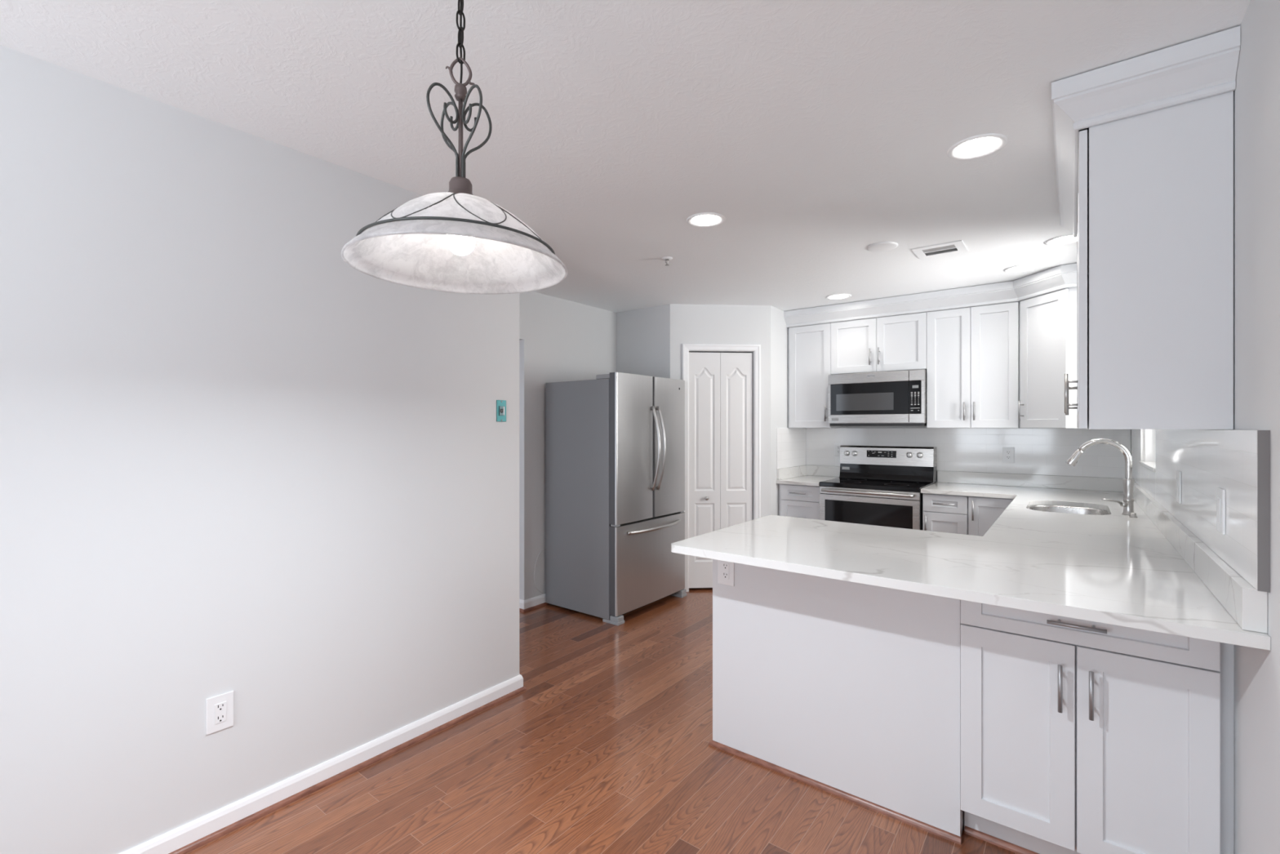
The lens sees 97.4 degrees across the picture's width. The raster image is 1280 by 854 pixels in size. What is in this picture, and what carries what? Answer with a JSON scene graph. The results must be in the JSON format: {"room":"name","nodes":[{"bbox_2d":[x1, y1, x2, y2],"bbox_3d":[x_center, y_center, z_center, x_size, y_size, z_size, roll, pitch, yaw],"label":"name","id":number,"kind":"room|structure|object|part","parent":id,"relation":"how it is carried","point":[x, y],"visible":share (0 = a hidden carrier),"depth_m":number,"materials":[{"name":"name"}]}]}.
{"room":"kitchen","nodes":[
{"label":"kitchen","id":0,"kind":"room"},
{"bbox_2d":[0,44,519,853],"bbox_3d":[-2.021,0.173,1.287,0.120,2.440,4.373,0,0,38],"label":"wall","id":1,"kind":"structure","parent":0,"point":[255,463],"depth_m":1.91,"materials":[{"name":"white paint"}]},
{"bbox_2d":[205,690,233,734],"bbox_3d":[-1.442,0.980,1.932,0.008,0.122,0.079,0,0,38],"label":"outlet","id":2,"kind":"object","parent":1,"relation":"attached to","point":[220,708],"visible":1,"depth_m":1.93,"materials":[{"name":"white plastic"}]},
{"bbox_2d":[214,701,226,724],"bbox_3d":[-1.440,0.980,1.930,0.002,0.067,0.034,0,0,38],"label":"receptacle","id":3,"kind":"object","parent":2,"relation":"attached to","point":[220,706],"depth_m":1.93,"materials":[{"name":"grey plastic"}]},
{"bbox_2d":[119,674,523,853],"bbox_3d":[-2.010,1.353,1.289,0.134,0.082,4.385,0,0,38],"label":"baseboard","id":4,"kind":"structure","parent":1,"relation":"attached to","point":[169,842],"depth_m":2.15,"materials":[{"name":"white paint"}]},
{"bbox_2d":[168,686,526,853],"bbox_3d":[-2.001,1.384,1.290,0.147,0.019,4.398,0,0,38],"label":"trim","id":5,"kind":"structure","parent":1,"relation":"attached to","point":[184,850],"depth_m":2.20,"materials":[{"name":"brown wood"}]},
{"bbox_2d":[496,400,506,421],"bbox_3d":[-0.709,-0.085,2.884,0.009,0.110,0.060,0,0,38],"label":"wall jack","id":6,"kind":"object","parent":1,"relation":"attached to","point":[500,404],"visible":1,"depth_m":2.88,"materials":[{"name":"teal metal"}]},
{"bbox_2d":[519,291,616,599],"bbox_3d":[-1.279,0.173,3.847,0.120,2.440,3.335,0,0,38],"label":"wall","id":7,"kind":"structure","parent":0,"point":[561,340],"depth_m":4.41,"materials":[{"name":"white paint"}]},
{"bbox_2d":[519,593,546,608],"bbox_3d":[-0.592,1.353,4.726,0.134,0.082,1.104,0,0,38],"label":"baseboard","id":8,"kind":"structure","parent":7,"relation":"attached to","point":[523,604],"depth_m":4.32,"materials":[{"name":"white paint"}]},
{"bbox_2d":[519,602,550,612],"bbox_3d":[-0.591,1.384,4.717,0.147,0.019,1.117,0,0,38],"label":"trim","id":9,"kind":"structure","parent":7,"relation":"attached to","point":[521,610],"depth_m":4.31,"materials":[{"name":"brown wood"}]},
{"bbox_2d":[186,587,1017,853],"bbox_3d":[-0.733,1.433,2.490,5.400,0.080,8.150,0,0,38],"label":"floor","id":10,"kind":"structure","parent":0,"point":[605,748],"depth_m":2.20,"materials":[{"name":"brown wood"}]},
{"bbox_2d":[546,372,686,625],"bbox_3d":[-0.147,0.502,4.502,0.813,1.782,0.889,0,0,38],"label":"refrigerator","id":11,"kind":"object","parent":10,"relation":"on","point":[615,441],"visible":1,"depth_m":4.20,"materials":[{"name":"grey metal"}]},
{"bbox_2d":[533,549,543,593],"bbox_3d":[-0.782,1.126,4.353,0.008,0.349,0.100,0,0,35],"label":"power cord","id":12,"kind":"object","parent":11,"relation":"attached to","point":[543,549],"visible":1,"depth_m":4.33,"materials":[{"name":"white plastic"}]},
{"bbox_3d":[-0.054,0.149,4.148,0.070,1.076,0.442,0,0,38],"label":"door","id":13,"kind":"part","parent":11,"relation":"part of","materials":[{"name":"metal"}]},
{"bbox_3d":[0.082,1.018,4.326,0.070,0.628,0.889,0,0,38],"label":"freezer drawer","id":14,"kind":"part","parent":11,"relation":"part of","materials":[{"name":"metal"}]},
{"bbox_3d":[0.138,0.759,4.283,0.082,0.025,0.678,0,0,38],"label":"handle","id":15,"kind":"part","parent":11,"relation":"part of","materials":[{"name":"silver metal"}]},
{"bbox_3d":[0.119,0.159,4.253,0.087,0.643,0.025,0,0,38],"label":"handle","id":16,"kind":"part","parent":11,"relation":"part of","materials":[{"name":"silver metal"}]},
{"bbox_3d":[0.162,0.159,4.309,0.087,0.643,0.025,0,0,38],"label":"handle","id":17,"kind":"part","parent":11,"relation":"part of","materials":[{"name":"silver metal"}]},
{"bbox_3d":[0.219,0.149,4.503,0.070,1.076,0.442,0,0,38],"label":"door","id":18,"kind":"part","parent":11,"relation":"part of","materials":[{"name":"metal"}]},
{"bbox_2d":[778,483,820,519],"bbox_3d":[1.544,0.943,5.067,0.373,0.901,0.683,0,0,38],"label":"base cabinet","id":19,"kind":"object","parent":10,"relation":"on","point":[802,501],"visible":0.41,"depth_m":4.83,"materials":[{"name":"white wood"}]},
{"bbox_3d":[1.351,0.562,4.810,0.140,0.012,0.040,0,0,38],"label":"handle","id":20,"kind":"part","parent":19,"relation":"part of","materials":[{"name":"silver metal"}]},
{"bbox_3d":[1.375,0.775,4.829,0.349,0.286,0.020,0,0,38],"label":"drawer","id":21,"kind":"part","parent":19,"relation":"part of","materials":[{"name":"white wood"}]},
{"bbox_3d":[1.375,0.565,4.829,0.349,0.128,0.020,0,0,38],"label":"drawer","id":22,"kind":"part","parent":19,"relation":"part of","materials":[{"name":"white wood"}]},
{"bbox_2d":[776,475,839,486],"bbox_3d":[1.547,0.476,5.071,0.382,0.030,0.674,0,0,38],"label":"countertop","id":23,"kind":"structure","parent":19,"relation":"on","point":[806,480],"depth_m":4.89,"materials":[{"name":"stone"}]},
{"bbox_2d":[712,559,964,836],"bbox_3d":[0.868,0.943,2.403,0.955,0.901,0.560,0,0,38],"label":"peninsula panel","id":24,"kind":"object","parent":10,"relation":"on","point":[854,688],"visible":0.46,"depth_m":2.13,"materials":[{"name":"white"}]},
{"bbox_2d":[717,560,733,586],"bbox_3d":[0.370,0.619,2.428,0.079,0.122,0.008,0,0,38],"label":"outlet","id":25,"kind":"object","parent":24,"relation":"attached to","point":[725,569],"visible":0.88,"depth_m":2.42,"materials":[{"name":"white plastic"}]},
{"bbox_2d":[721,562,728,578],"bbox_3d":[0.368,0.619,2.425,0.034,0.067,0.002,0,0,38],"label":"receptacle","id":26,"kind":"object","parent":25,"relation":"attached to","point":[725,566],"depth_m":2.42,"materials":[{"name":"grey plastic"}]},
{"bbox_2d":[708,738,961,844],"bbox_3d":[0.867,1.384,2.409,0.972,0.019,0.593,0,0,38],"label":"trim","id":27,"kind":"structure","parent":24,"relation":"attached to","point":[916,823],"depth_m":2.12,"materials":[{"name":"brown wood"}]},
{"bbox_2d":[819,444,937,529],"bbox_3d":[1.977,0.778,4.684,0.764,1.230,0.726,0,0,38],"label":"stove","id":28,"kind":"object","parent":10,"relation":"on","point":[875,485],"visible":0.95,"depth_m":4.62,"materials":[{"name":"silver metal"}]},
{"bbox_3d":[1.851,0.232,5.042,0.048,0.048,0.032,0,0,38],"label":"knob","id":29,"kind":"part","parent":28,"relation":"part of","materials":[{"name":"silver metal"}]},
{"bbox_3d":[1.905,0.232,5.000,0.048,0.048,0.032,0,0,38],"label":"knob","id":30,"kind":"part","parent":28,"relation":"part of","materials":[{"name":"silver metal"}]},
{"bbox_3d":[1.775,0.513,4.421,0.691,0.023,0.063,0,0,38],"label":"handle","id":31,"kind":"part","parent":28,"relation":"part of","materials":[{"name":"silver metal"}]},
{"bbox_3d":[1.799,0.853,4.453,0.760,0.602,0.028,0,0,38],"label":"oven door","id":32,"kind":"part","parent":28,"relation":"part of","materials":[{"name":"metal"}]},
{"bbox_2d":[819,477,933,492],"bbox_3d":[1.951,0.470,4.650,0.764,0.036,0.530,0,0,38],"label":"cooktop","id":33,"kind":"object","parent":28,"relation":"in","point":[860,484],"depth_m":4.57,"materials":[{"name":"black glass"}]},
{"bbox_3d":[2.153,0.244,4.913,0.762,0.162,0.148,0,0,38],"label":"control panel","id":34,"kind":"part","parent":28,"relation":"part of","materials":[{"name":"metal"}]},
{"bbox_3d":[2.261,0.232,4.726,0.048,0.048,0.032,0,0,38],"label":"knob","id":35,"kind":"part","parent":28,"relation":"part of","materials":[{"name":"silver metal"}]},
{"bbox_3d":[2.325,0.232,4.677,0.048,0.048,0.032,0,0,38],"label":"knob","id":36,"kind":"part","parent":28,"relation":"part of","materials":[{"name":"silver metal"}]},
{"bbox_2d":[922,493,968,534],"bbox_3d":[2.428,0.943,4.387,0.299,0.901,0.683,0,0,38],"label":"base cabinet","id":37,"kind":"object","parent":10,"relation":"on","point":[948,513],"visible":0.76,"depth_m":4.14,"materials":[{"name":"white wood"}]},
{"bbox_3d":[2.136,0.724,4.205,0.012,0.140,0.040,0,0,38],"label":"handle","id":38,"kind":"part","parent":37,"relation":"part of","materials":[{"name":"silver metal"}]},
{"bbox_3d":[2.232,0.562,4.131,0.140,0.012,0.040,0,0,38],"label":"handle","id":39,"kind":"part","parent":37,"relation":"part of","materials":[{"name":"silver metal"}]},
{"bbox_3d":[2.251,0.565,4.155,0.291,0.128,0.020,0,0,38],"label":"drawer","id":40,"kind":"part","parent":37,"relation":"part of","materials":[{"name":"white wood"}]},
{"bbox_3d":[2.251,0.953,4.155,0.291,0.641,0.020,0,0,38],"label":"door","id":41,"kind":"part","parent":37,"relation":"part of","materials":[{"name":"white wood"}]},
{"bbox_2d":[968,496,1013,536],"bbox_3d":[2.677,0.943,4.194,0.327,0.901,0.683,0,0,38],"label":"base cabinet","id":42,"kind":"object","parent":10,"relation":"on","point":[983,512],"visible":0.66,"depth_m":4.00,"materials":[{"name":"white wood"}]},
{"bbox_3d":[2.379,0.594,4.018,0.012,0.140,0.040,0,0,38],"label":"handle","id":43,"kind":"part","parent":42,"relation":"part of","materials":[{"name":"silver metal"}]},
{"bbox_2d":[960,600,1234,853],"bbox_3d":[1.491,0.943,1.899,0.643,0.901,0.640,0,0,38],"label":"base cabinet","id":44,"kind":"object","parent":10,"relation":"on","point":[1078,736],"depth_m":1.66,"materials":[{"name":"white wood"}]},
{"bbox_3d":[1.192,0.965,1.788,0.302,0.617,0.020,0,0,38],"label":"door","id":45,"kind":"part","parent":44,"relation":"part of","materials":[{"name":"white wood"}]},
{"bbox_3d":[1.265,0.781,1.694,0.012,0.140,0.040,0,0,38],"label":"handle","id":46,"kind":"part","parent":44,"relation":"part of","materials":[{"name":"silver metal"}]},
{"bbox_3d":[1.296,0.588,1.671,0.140,0.012,0.040,0,0,38],"label":"handle","id":47,"kind":"part","parent":44,"relation":"part of","materials":[{"name":"silver metal"}]},
{"bbox_3d":[1.314,0.574,1.694,0.609,0.158,0.020,0,0,38],"label":"drawer","id":48,"kind":"part","parent":44,"relation":"part of","materials":[{"name":"white wood"}]},
{"bbox_3d":[1.323,0.781,1.649,0.012,0.140,0.040,0,0,38],"label":"handle","id":49,"kind":"part","parent":44,"relation":"part of","materials":[{"name":"silver metal"}]},
{"bbox_3d":[1.435,0.965,1.601,0.302,0.617,0.020,0,0,38],"label":"door","id":50,"kind":"part","parent":44,"relation":"part of","materials":[{"name":"white wood"}]},
{"bbox_3d":[1.599,0.943,1.538,0.031,0.901,0.020,0,0,38],"label":"filler strip","id":51,"kind":"part","parent":44,"relation":"part of","materials":[{"name":"white wood"}]},
{"bbox_3d":[2.255,0.944,2.896,0.620,0.900,1.818,0,0,38],"label":"base cabinet","id":52,"kind":"object","parent":10,"relation":"on","visible":0},
{"bbox_2d":[671,482,1270,650],"bbox_3d":[1.808,0.476,3.105,1.612,0.030,3.471,0,0,38],"label":"countertop","id":53,"kind":"structure","parent":52,"relation":"on","point":[1116,568],"depth_m":1.95,"materials":[{"name":"stone"}]},
{"bbox_2d":[1028,504,1109,515],"bbox_3d":[2.481,0.588,3.265,0.401,0.192,0.624,0,0,38],"label":"sink","id":54,"kind":"object","parent":53,"relation":"in","point":[1057,508],"visible":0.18,"depth_m":3.49,"materials":[{"name":"metal"}]},
{"bbox_2d":[1065,438,1134,515],"bbox_3d":[2.473,0.260,3.027,0.293,0.402,0.101,0,0,38],"label":"faucet","id":55,"kind":"object","parent":53,"relation":"on","point":[1128,482],"visible":0.96,"depth_m":2.97,"materials":[{"name":"silver metal"}]},
{"bbox_3d":[2.517,0.398,2.976,0.132,0.042,0.026,0,0,4],"label":"lever","id":56,"kind":"part","parent":55,"relation":"part of","materials":[{"name":"silver metal"}]},
{"bbox_2d":[1128,512,1137,517],"bbox_3d":[2.531,0.450,2.885,0.032,0.024,0.032,0,0,38],"label":"cap","id":57,"kind":"object","parent":53,"relation":"on","point":[1132,514],"visible":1,"depth_m":2.88,"materials":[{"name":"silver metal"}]},
{"bbox_2d":[0,0,1250,312],"bbox_3d":[-0.733,-1.097,2.490,5.400,0.100,8.150,0,0,38],"label":"ceiling","id":58,"kind":"structure","parent":0,"point":[821,132],"depth_m":1.83,"materials":[{"name":"white paint"}]},
{"bbox_2d":[341,0,567,293],"bbox_3d":[-0.379,-0.690,1.189,0.447,0.712,0.447,0,0,-45],"label":"pendant lamp","id":59,"kind":"object","parent":58,"relation":"hanging from","point":[456,240],"visible":1,"depth_m":1.19,"materials":[{"name":"white glass"}]},
{"bbox_3d":[-0.406,-0.614,1.158,0.009,0.181,0.072,0,0,38],"label":"scroll arm","id":60,"kind":"part","parent":59,"relation":"part of","materials":[{"name":"grey metal"}]},
{"bbox_3d":[-0.410,-0.614,1.216,0.072,0.181,0.006,0,0,40],"label":"scroll arm","id":61,"kind":"part","parent":59,"relation":"part of","materials":[{"name":"grey metal"}]},
{"bbox_3d":[-0.379,-0.404,1.189,0.448,0.140,0.448,0,0,38],"label":"lamp shade","id":62,"kind":"part","parent":59,"relation":"part of","materials":[{"name":"white glass"}]},
{"bbox_3d":[-0.379,-0.609,1.189,0.009,0.175,0.009,0,0,23],"label":"rod","id":63,"kind":"part","parent":59,"relation":"part of","materials":[{"name":"brown metal"}]},
{"bbox_3d":[-0.379,-0.407,1.189,0.060,0.085,0.060,0,0,38],"label":"bulb","id":64,"kind":"part","parent":59,"relation":"part of","materials":[{"name":"white glass"}]},
{"bbox_3d":[-0.378,-0.874,1.189,0.006,0.305,0.013,0,0,-26],"label":"electric cord","id":65,"kind":"part","parent":59,"relation":"part of","materials":[{"name":"black plastic"}]},
{"bbox_3d":[-0.348,-0.614,1.163,0.072,0.181,0.006,0,0,40],"label":"scroll arm","id":66,"kind":"part","parent":59,"relation":"part of","materials":[{"name":"grey metal"}]},
{"bbox_3d":[-0.352,-0.614,1.221,0.006,0.181,0.072,0,0,40],"label":"scroll arm","id":67,"kind":"part","parent":59,"relation":"part of","materials":[{"name":"grey metal"}]},
{"bbox_2d":[662,256,672,266],"bbox_3d":[0.168,-1.024,3.480,0.068,0.044,0.068,0,0,38],"label":"sprinkler","id":68,"kind":"object","parent":58,"relation":"attached to","point":[667,259],"visible":1,"depth_m":3.47,"materials":[{"name":"white paint"}]},
{"bbox_2d":[686,212,725,227],"bbox_3d":[0.333,-1.043,2.836,0.196,0.006,0.196,0,0,38],"label":"recessed light","id":69,"kind":"object","parent":58,"relation":"in","point":[705,220],"visible":1,"depth_m":2.83,"materials":[{"name":"white paint"}]},
{"bbox_2d":[825,293,851,299],"bbox_3d":[1.586,-1.043,4.496,0.196,0.006,0.196,0,0,38],"label":"recessed light","id":70,"kind":"object","parent":58,"relation":"in","point":[835,296],"visible":1,"depth_m":4.50,"materials":[{"name":"white paint"}]},
{"bbox_2d":[866,241,897,251],"bbox_3d":[1.401,-1.041,3.250,0.164,0.010,0.164,0,0,38],"label":"smoke cover","id":71,"kind":"object","parent":58,"relation":"attached to","point":[884,246],"visible":1,"depth_m":3.23,"materials":[{"name":"white paint"}]},
{"bbox_2d":[911,240,968,258],"bbox_3d":[1.765,-1.043,3.311,0.260,0.006,0.230,0,0,38],"label":"ceiling vent","id":72,"kind":"object","parent":58,"relation":"in","point":[957,246],"visible":1,"depth_m":3.30,"materials":[{"name":"white metal"}]},
{"bbox_2d":[946,133,1008,159],"bbox_3d":[1.257,-1.043,2.099,0.196,0.006,0.196,0,0,38],"label":"recessed light","id":73,"kind":"object","parent":58,"relation":"in","point":[982,145],"visible":1,"depth_m":2.09,"materials":[{"name":"white paint"}]},
{"bbox_2d":[1004,263,1039,272],"bbox_3d":[2.508,-1.043,3.698,0.196,0.006,0.196,0,0,38],"label":"recessed light","id":74,"kind":"object","parent":58,"relation":"in","point":[1028,267],"visible":1,"depth_m":3.69,"materials":[{"name":"white paint"}]},
{"bbox_2d":[1044,233,1076,245],"bbox_3d":[2.374,-1.043,3.132,0.196,0.006,0.196,0,0,38],"label":"recessed light","id":75,"kind":"object","parent":58,"relation":"in","point":[1067,239],"visible":0.62,"depth_m":3.14,"materials":[{"name":"white paint"}]},
{"bbox_2d":[616,303,670,378],"bbox_3d":[0.004,0.173,5.027,0.712,2.440,0.100,0,0,38],"label":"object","id":76,"kind":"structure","parent":0,"point":[642,335],"depth_m":4.94,"materials":[{"name":"white paint"}]},
{"bbox_2d":[670,303,770,517],"bbox_3d":[0.685,0.173,4.852,0.870,2.440,0.100,0,0,-4],"label":"wall","id":77,"kind":"structure","parent":0,"point":[715,324],"depth_m":4.81,"materials":[{"name":"white paint"}]},
{"bbox_2d":[682,343,760,591],"bbox_3d":[0.693,0.343,4.842,0.672,2.101,0.121,0,0,-4],"label":"door","id":78,"kind":"structure","parent":77,"relation":"in","point":[722,382],"depth_m":4.82,"materials":[{"name":"white paint"}]},
{"bbox_2d":[770,305,787,515],"bbox_3d":[1.362,0.173,5.227,0.100,2.440,0.915,0,0,38],"label":"wall","id":79,"kind":"structure","parent":0,"point":[779,331],"depth_m":4.93,"materials":[{"name":"white paint"}]},
{"bbox_2d":[776,427,805,468],"bbox_3d":[1.401,0.185,5.186,0.010,0.358,0.669,0,0,38],"label":"tile backsplash","id":80,"kind":"structure","parent":79,"relation":"attached to","point":[790,442],"depth_m":5.15,"materials":[{"name":"white tile"}]},
{"bbox_2d":[776,465,839,479],"bbox_3d":[1.554,0.413,5.080,0.382,0.096,0.672,0,0,38],"label":"backsplash","id":81,"kind":"structure","parent":79,"relation":"attached to","point":[816,470],"depth_m":5.27,"materials":[{"name":"stone"}]},
{"bbox_2d":[787,322,846,427],"bbox_3d":[1.613,-0.509,5.144,0.394,1.030,0.478,0,0,38],"label":"upper cabinet","id":82,"kind":"object","parent":79,"relation":"attached to","point":[809,346],"visible":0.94,"depth_m":4.99,"materials":[{"name":"white wood"}]},
{"bbox_2d":[805,426,1065,474],"bbox_3d":[2.597,0.173,4.778,2.405,2.440,0.120,0,0,38],"label":"wall","id":83,"kind":"structure","parent":0,"point":[846,426],"depth_m":5.02,"materials":[{"name":"white paint"}]},
{"bbox_2d":[831,311,926,374],"bbox_3d":[2.067,-0.741,4.793,0.752,0.568,0.478,0,0,38],"label":"upper cabinet","id":84,"kind":"object","parent":83,"relation":"attached to","point":[893,343],"visible":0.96,"depth_m":4.62,"materials":[{"name":"white wood"}]},
{"bbox_3d":[1.803,-0.680,4.758,0.374,0.444,0.020,0,0,38],"label":"door","id":85,"kind":"part","parent":84,"relation":"part of","materials":[{"name":"white wood"}]},
{"bbox_3d":[1.899,-0.584,4.646,0.012,0.137,0.040,0,0,38],"label":"handle","id":86,"kind":"part","parent":84,"relation":"part of","materials":[{"name":"silver metal"}]},
{"bbox_2d":[827,368,926,426],"bbox_3d":[2.054,-0.231,4.776,0.749,0.438,0.494,0,0,38],"label":"microwave","id":87,"kind":"object","parent":84,"relation":"attached to","point":[895,397],"visible":1,"depth_m":4.56,"materials":[{"name":"metal"}]},
{"bbox_3d":[2.167,-0.242,4.399,0.110,0.414,0.028,0,0,38],"label":"control panel","id":88,"kind":"part","parent":87,"relation":"part of","materials":[{"name":"metal"}]},
{"bbox_3d":[1.954,-0.584,4.604,0.012,0.137,0.040,0,0,38],"label":"handle","id":89,"kind":"part","parent":84,"relation":"part of","materials":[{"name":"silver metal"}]},
{"bbox_3d":[2.102,-0.680,4.528,0.372,0.444,0.020,0,0,38],"label":"door","id":90,"kind":"part","parent":84,"relation":"part of","materials":[{"name":"white wood"}]},
{"bbox_2d":[806,427,1130,483],"bbox_3d":[2.553,0.250,4.728,2.374,0.487,0.011,0,0,38],"label":"tile backsplash","id":91,"kind":"structure","parent":83,"relation":"attached to","point":[1040,451],"depth_m":4.51,"materials":[{"name":"white tile"}]},
{"bbox_2d":[834,443,843,456],"bbox_3d":[1.855,0.208,5.253,0.079,0.122,0.008,0,0,38],"label":"outlet","id":92,"kind":"object","parent":91,"relation":"attached to","point":[837,446],"visible":0.79,"depth_m":5.26,"materials":[{"name":"white plastic"}]},
{"bbox_2d":[836,445,839,453],"bbox_3d":[1.853,0.208,5.250,0.034,0.067,0.002,0,0,38],"label":"receptacle","id":93,"kind":"object","parent":92,"relation":"attached to","point":[837,446],"depth_m":5.25,"materials":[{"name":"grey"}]},
{"bbox_2d":[1002,447,1014,462],"bbox_3d":[2.909,0.218,4.441,0.079,0.122,0.008,0,0,38],"label":"outlet","id":94,"kind":"object","parent":91,"relation":"attached to","point":[1008,453],"visible":1,"depth_m":4.44,"materials":[{"name":"white plastic"}]},
{"bbox_2d":[1005,450,1010,459],"bbox_3d":[2.907,0.218,4.439,0.034,0.067,0.002,0,0,38],"label":"receptacle","id":95,"kind":"object","parent":94,"relation":"attached to","point":[1007,452],"depth_m":4.44,"materials":[{"name":"grey plastic"}]},
{"bbox_2d":[926,301,1018,427],"bbox_3d":[2.603,-0.509,4.381,0.598,1.030,0.478,0,0,38],"label":"upper cabinet","id":96,"kind":"object","parent":83,"relation":"attached to","point":[972,353],"visible":0.97,"depth_m":4.21,"materials":[{"name":"white wood"}]},
{"bbox_3d":[2.369,-0.450,4.322,0.296,0.906,0.020,0,0,38],"label":"door","id":97,"kind":"part","parent":96,"relation":"part of","materials":[{"name":"white wood"}]},
{"bbox_3d":[2.439,-0.121,4.231,0.012,0.137,0.040,0,0,38],"label":"handle","id":98,"kind":"part","parent":96,"relation":"part of","materials":[{"name":"silver metal"}]},
{"bbox_3d":[2.490,-0.121,4.191,0.012,0.137,0.040,0,0,38],"label":"handle","id":99,"kind":"part","parent":96,"relation":"part of","materials":[{"name":"silver metal"}]},
{"bbox_3d":[2.606,-0.450,4.140,0.296,0.906,0.020,0,0,38],"label":"door","id":100,"kind":"part","parent":96,"relation":"part of","materials":[{"name":"white wood"}]},
{"bbox_2d":[937,470,1124,492],"bbox_3d":[2.992,0.413,4.378,1.211,0.096,0.030,0,0,38],"label":"backsplash","id":101,"kind":"structure","parent":83,"relation":"attached to","point":[1092,483],"depth_m":4.33,"materials":[{"name":"stone"}]},
{"bbox_2d":[1233,0,1279,853],"bbox_3d":[1.257,0.173,0.944,0.150,2.440,7.830,0,0,38],"label":"wall","id":102,"kind":"structure","parent":0,"point":[1256,94],"depth_m":1.31,"materials":[{"name":"white paint"}]},
{"bbox_2d":[783,262,1076,327],"bbox_3d":[2.247,-0.974,4.303,0.304,0.137,2.428,0,0,-45],"label":"crown molding","id":103,"kind":"structure","parent":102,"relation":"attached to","point":[1061,277],"depth_m":4.29,"materials":[{"name":"white wood"}]},
{"bbox_2d":[964,825,1039,853],"bbox_3d":[1.371,1.384,1.742,0.639,0.019,0.013,0,0,38],"label":"trim","id":104,"kind":"structure","parent":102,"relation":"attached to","point":[1011,846],"depth_m":1.88,"materials":[{"name":"brown wood"}]},
{"bbox_2d":[1017,286,1077,428],"bbox_3d":[3.025,-0.509,3.909,0.642,1.030,0.710,0,0,38],"label":"upper cabinet","id":105,"kind":"object","parent":102,"relation":"attached to","point":[1047,322],"visible":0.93,"depth_m":3.81,"materials":[{"name":"white wood"}]},
{"bbox_3d":[2.705,-0.121,3.993,0.040,0.137,0.012,0,0,-7],"label":"handle","id":106,"kind":"part","parent":105,"relation":"part of","materials":[{"name":"silver metal"}]},
{"bbox_2d":[1065,183,1078,428],"bbox_3d":[1.959,-0.509,2.284,0.368,1.030,0.744,0,0,38],"label":"upper cabinet","id":107,"kind":"object","parent":102,"relation":"attached to","point":[1077,386],"visible":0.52,"depth_m":2.35,"materials":[{"name":"white wood"}]},
{"bbox_3d":[1.809,-0.124,2.358,0.040,0.145,0.012,0,0,38],"label":"handle","id":108,"kind":"part","parent":107,"relation":"part of","materials":[{"name":"silver metal"}]},
{"bbox_3d":[1.966,-0.450,2.514,0.020,0.906,0.370,0,0,38],"label":"door","id":109,"kind":"part","parent":107,"relation":"part of","materials":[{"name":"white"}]},
{"bbox_3d":[1.739,-0.450,2.218,0.020,0.906,0.370,0,0,38],"label":"door","id":110,"kind":"part","parent":107,"relation":"part of","materials":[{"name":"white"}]},
{"bbox_2d":[1051,26,1240,237],"bbox_3d":[1.810,-0.974,2.111,0.396,0.137,1.338,0,0,38],"label":"crown molding","id":111,"kind":"structure","parent":107,"relation":"attached to","point":[1204,67],"depth_m":1.61,"materials":[{"name":"white wood"}]},
{"bbox_2d":[1138,429,1155,471],"bbox_3d":[2.869,-0.302,3.060,0.178,1.049,0.770,0,0,38],"label":"window","id":112,"kind":"structure","parent":102,"relation":"in","point":[1149,463],"depth_m":3.38,"materials":[{"name":"white paint"}]},
{"bbox_3d":[2.869,0.213,3.060,0.178,0.019,0.768,0,0,38],"label":"sill","id":113,"kind":"part","parent":112,"relation":"part of","materials":[{"name":"stone"}]},
{"bbox_2d":[1064,90,1233,429],"bbox_3d":[1.591,-0.509,1.807,0.368,1.030,0.452,0,0,38],"label":"upper cabinet","id":114,"kind":"object","parent":102,"relation":"attached to","point":[1156,188],"visible":0.98,"depth_m":1.61,"materials":[{"name":"white wood"}]},
{"bbox_3d":[1.576,-0.124,2.056,0.040,0.145,0.012,0,0,38],"label":"handle","id":115,"kind":"part","parent":114,"relation":"part of","materials":[{"name":"silver metal"}]},
{"bbox_3d":[1.485,-0.450,1.889,0.020,0.906,0.451,0,0,38],"label":"door","id":116,"kind":"part","parent":114,"relation":"part of","materials":[{"name":"white wood"}]},
{"bbox_2d":[1133,482,1267,633],"bbox_3d":[2.433,0.413,2.626,0.039,0.096,3.426,0,0,38],"label":"backsplash","id":117,"kind":"structure","parent":102,"relation":"attached to","point":[1248,606],"depth_m":1.55,"materials":[{"name":"stone"}]},
{"bbox_2d":[1130,429,1270,592],"bbox_3d":[2.441,0.185,2.621,0.019,0.358,3.464,0,0,38],"label":"tile backsplash","id":118,"kind":"structure","parent":102,"relation":"attached to","point":[1235,461],"depth_m":1.58,"materials":[{"name":"grey tile"}]},
{"bbox_2d":[1176,470,1181,503],"bbox_3d":[2.073,0.229,2.165,0.008,0.122,0.079,0,0,38],"label":"switch","id":119,"kind":"object","parent":118,"relation":"attached to","point":[1178,473],"visible":1,"depth_m":2.14,"materials":[{"name":"white plastic"}]},
{"bbox_2d":[1216,487,1225,534],"bbox_3d":[1.597,0.229,1.547,0.008,0.122,0.079,0,0,38],"label":"switch","id":120,"kind":"object","parent":118,"relation":"attached to","point":[1220,493],"visible":1,"depth_m":1.53,"materials":[{"name":"white plastic"}]}
]}

